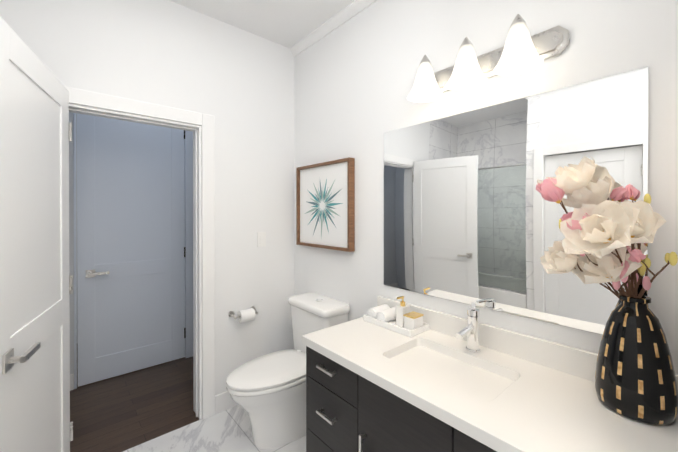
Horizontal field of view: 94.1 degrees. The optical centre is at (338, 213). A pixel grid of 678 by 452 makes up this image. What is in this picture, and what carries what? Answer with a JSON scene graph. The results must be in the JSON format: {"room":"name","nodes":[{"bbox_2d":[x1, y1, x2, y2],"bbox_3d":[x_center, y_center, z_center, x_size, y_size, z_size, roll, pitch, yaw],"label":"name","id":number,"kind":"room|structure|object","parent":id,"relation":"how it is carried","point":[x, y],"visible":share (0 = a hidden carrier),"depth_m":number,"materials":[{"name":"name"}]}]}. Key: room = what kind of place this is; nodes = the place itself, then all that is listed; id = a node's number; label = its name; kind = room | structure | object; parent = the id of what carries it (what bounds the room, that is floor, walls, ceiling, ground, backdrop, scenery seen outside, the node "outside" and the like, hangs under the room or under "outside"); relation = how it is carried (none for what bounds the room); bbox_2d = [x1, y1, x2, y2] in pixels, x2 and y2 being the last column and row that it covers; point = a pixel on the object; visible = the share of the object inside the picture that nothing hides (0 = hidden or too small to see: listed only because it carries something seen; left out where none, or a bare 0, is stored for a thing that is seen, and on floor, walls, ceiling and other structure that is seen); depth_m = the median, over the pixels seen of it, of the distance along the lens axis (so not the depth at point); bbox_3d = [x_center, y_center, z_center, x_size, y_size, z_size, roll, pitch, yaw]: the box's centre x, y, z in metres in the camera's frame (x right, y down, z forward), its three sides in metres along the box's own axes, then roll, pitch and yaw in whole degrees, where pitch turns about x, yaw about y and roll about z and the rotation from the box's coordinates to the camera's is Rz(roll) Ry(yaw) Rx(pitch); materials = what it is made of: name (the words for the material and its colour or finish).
{"room":"bathroom","nodes":[
{"label":"bathroom","id":0,"kind":"room"},
{"bbox_2d":[69,112,73,373],"bbox_3d":[-1.650,0.014,3.099,3.200,2.830,0.120,0,0,-41],"label":"wall","id":1,"kind":"structure","parent":0,"point":[71,241],"depth_m":2.57,"materials":[{"name":"white paint"}]},
{"bbox_2d":[70,374,73,390],"bbox_3d":[-2.487,1.368,2.291,0.867,0.130,0.014,0,0,-41],"label":"baseboard","id":2,"kind":"structure","parent":1,"relation":"attached to","point":[71,375],"depth_m":2.56,"materials":[{"name":"white paint"}]},
{"bbox_2d":[77,113,185,386],"bbox_3d":[-1.849,0.206,2.877,0.830,2.432,0.140,0,0,-41],"label":"hallway door","id":3,"kind":"structure","parent":1,"relation":"in","point":[131,251],"depth_m":2.83,"materials":[{"name":"white paint"}]},
{"bbox_2d":[73,113,192,388],"bbox_3d":[-1.844,0.165,2.921,0.937,2.530,0.136,0,0,-41],"label":"door frame","id":4,"kind":"structure","parent":1,"relation":"attached to","point":[188,163],"depth_m":3.13,"materials":[{"name":"white paint"}]},
{"bbox_2d":[76,113,76,271],"bbox_3d":[-2.606,0.011,3.746,1.200,2.830,0.050,0,0,-41],"label":"wall","id":5,"kind":"structure","parent":0,"point":[76,192],"depth_m":3.47,"materials":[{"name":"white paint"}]},
{"bbox_2d":[0,0,294,394],"bbox_3d":[-1.071,0.018,2.185,1.960,2.830,0.120,0,0,-41],"label":"wall","id":6,"kind":"structure","parent":0,"point":[237,83],"depth_m":2.31,"materials":[{"name":"white paint"}]},
{"bbox_2d":[0,16,72,451],"bbox_3d":[-1.312,0.383,1.353,0.271,2.092,0.782,0,0,-41],"label":"bathroom door","id":7,"kind":"structure","parent":6,"relation":"in","point":[36,284],"depth_m":1.30,"materials":[{"name":"white paint"}]},
{"bbox_2d":[64,86,214,419],"bbox_3d":[-1.278,0.369,2.007,0.910,2.130,0.156,0,0,-41],"label":"door frame","id":8,"kind":"structure","parent":6,"relation":"attached to","point":[98,104],"depth_m":2.20,"materials":[{"name":"white paint"}]},
{"bbox_2d":[215,391,237,413],"bbox_3d":[-0.645,1.367,2.471,0.650,0.130,0.014,0,0,-41],"label":"baseboard","id":9,"kind":"structure","parent":6,"relation":"attached to","point":[224,401],"depth_m":2.29,"materials":[{"name":"white paint"}]},
{"bbox_2d":[228,306,257,322],"bbox_3d":[-0.697,0.752,2.353,0.214,0.086,0.117,0,0,-41],"label":"toilet paper holder","id":10,"kind":"object","parent":6,"relation":"attached to","point":[246,315],"visible":1,"depth_m":2.32,"materials":[{"name":"white paper"}]},
{"bbox_2d":[257,232,265,246],"bbox_3d":[-0.611,0.202,2.495,0.072,0.116,0.012,0,0,-41],"label":"light switch","id":11,"kind":"object","parent":6,"relation":"attached to","point":[261,239],"visible":1,"depth_m":2.49,"materials":[{"name":"white plastic"}]},
{"bbox_2d":[70,356,305,451],"bbox_3d":[-0.650,1.465,1.782,3.820,0.060,5.790,0,0,-41],"label":"floor","id":12,"kind":"structure","parent":0,"point":[123,412],"depth_m":2.20,"materials":[{"name":"brown wood"}]},
{"bbox_2d":[226,293,349,448],"bbox_3d":[-0.354,1.024,2.082,0.769,0.818,0.470,0,0,-41],"label":"toilet","id":13,"kind":"object","parent":12,"relation":"on","point":[267,392],"visible":0.73,"depth_m":1.95,"materials":[{"name":"white ceramic"}]},
{"bbox_2d":[304,344,501,451],"bbox_3d":[0.460,1.044,1.273,0.592,0.785,1.311,0,0,-41],"label":"bathroom vanity","id":14,"kind":"object","parent":12,"relation":"on","point":[347,411],"depth_m":1.27,"materials":[{"name":"black wood"}]},
{"bbox_2d":[302,317,677,451],"bbox_3d":[0.464,0.632,1.276,0.580,0.039,1.321,0,0,-41],"label":"countertop","id":15,"kind":"structure","parent":14,"relation":"on","point":[540,408],"depth_m":1.05,"materials":[{"name":"white stone"}]},
{"bbox_2d":[363,296,428,336],"bbox_3d":[0.308,0.526,1.733,0.160,0.165,0.330,0,0,-41],"label":"tray","id":16,"kind":"object","parent":15,"relation":"on","point":[401,318],"visible":0.98,"depth_m":1.68,"materials":[{"name":"white ceramic"}]},
{"bbox_2d":[394,344,509,395],"bbox_3d":[0.443,0.717,1.295,0.315,0.155,0.494,0,0,-41],"label":"sink","id":17,"kind":"object","parent":15,"relation":"in","point":[472,377],"depth_m":1.32,"materials":[{"name":"white ceramic"}]},
{"bbox_2d":[454,303,481,351],"bbox_3d":[0.578,0.516,1.405,0.203,0.192,0.070,0,0,-41],"label":"faucet","id":18,"kind":"object","parent":15,"relation":"on","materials":[{"name":"silver metal"}]},
{"bbox_2d":[536,156,677,424],"bbox_3d":[0.818,0.205,1.000,0.356,0.812,0.349,0,0,-41],"label":"vase","id":19,"kind":"object","parent":15,"relation":"on","point":[635,377],"visible":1,"depth_m":0.95,"materials":[{"name":"black ceramic"}]},
{"bbox_2d":[169,0,353,47],"bbox_3d":[-0.264,-1.443,1.323,3.820,0.100,4.610,0,0,-41],"label":"ceiling","id":20,"kind":"structure","parent":0,"point":[288,23],"depth_m":2.21,"materials":[{"name":"white paint"}]},
{"bbox_2d":[294,0,677,374],"bbox_3d":[0.417,0.019,1.872,0.120,2.830,2.300,0,0,-41],"label":"wall","id":21,"kind":"structure","parent":0,"point":[354,78],"depth_m":1.64,"materials":[{"name":"white paint"}]},
{"bbox_2d":[296,157,354,251],"bbox_3d":[-0.122,-0.063,2.361,0.049,0.630,0.640,0,0,-41],"label":"picture frame","id":22,"kind":"object","parent":21,"relation":"attached to","point":[325,205],"visible":1,"depth_m":2.31,"materials":[{"name":"walnut wood"},{"name":"paper"},{"name":"glass"}]},
{"bbox_2d":[290,0,377,56],"bbox_3d":[0.353,-1.365,1.811,0.048,0.060,2.300,0,0,-41],"label":"crown molding","id":23,"kind":"structure","parent":21,"relation":"attached to","point":[344,15],"depth_m":2.28,"materials":[{"name":"white paint"}]},
{"bbox_2d":[407,14,569,102],"bbox_3d":[0.582,-0.694,1.430,0.199,0.211,0.720,0,0,-41],"label":"sconce","id":24,"kind":"object","parent":21,"relation":"attached to","point":[522,50],"visible":1,"depth_m":1.36,"materials":[{"name":"white glass"}]},
{"bbox_2d":[384,67,648,333],"bbox_3d":[0.655,-0.029,1.496,0.006,0.930,1.160,0,0,-41],"label":"mirror","id":25,"kind":"object","parent":21,"relation":"attached to","point":[471,215],"visible":0.78,"depth_m":1.39,"materials":[{"name":"white mirror"}]},
{"bbox_2d":[378,296,677,389],"bbox_3d":[0.676,0.561,1.458,0.020,0.101,1.321,0,0,-41],"label":"backsplash","id":26,"kind":"structure","parent":21,"relation":"attached to","point":[579,362],"depth_m":1.33,"materials":[{"name":"white stone"}]}
]}

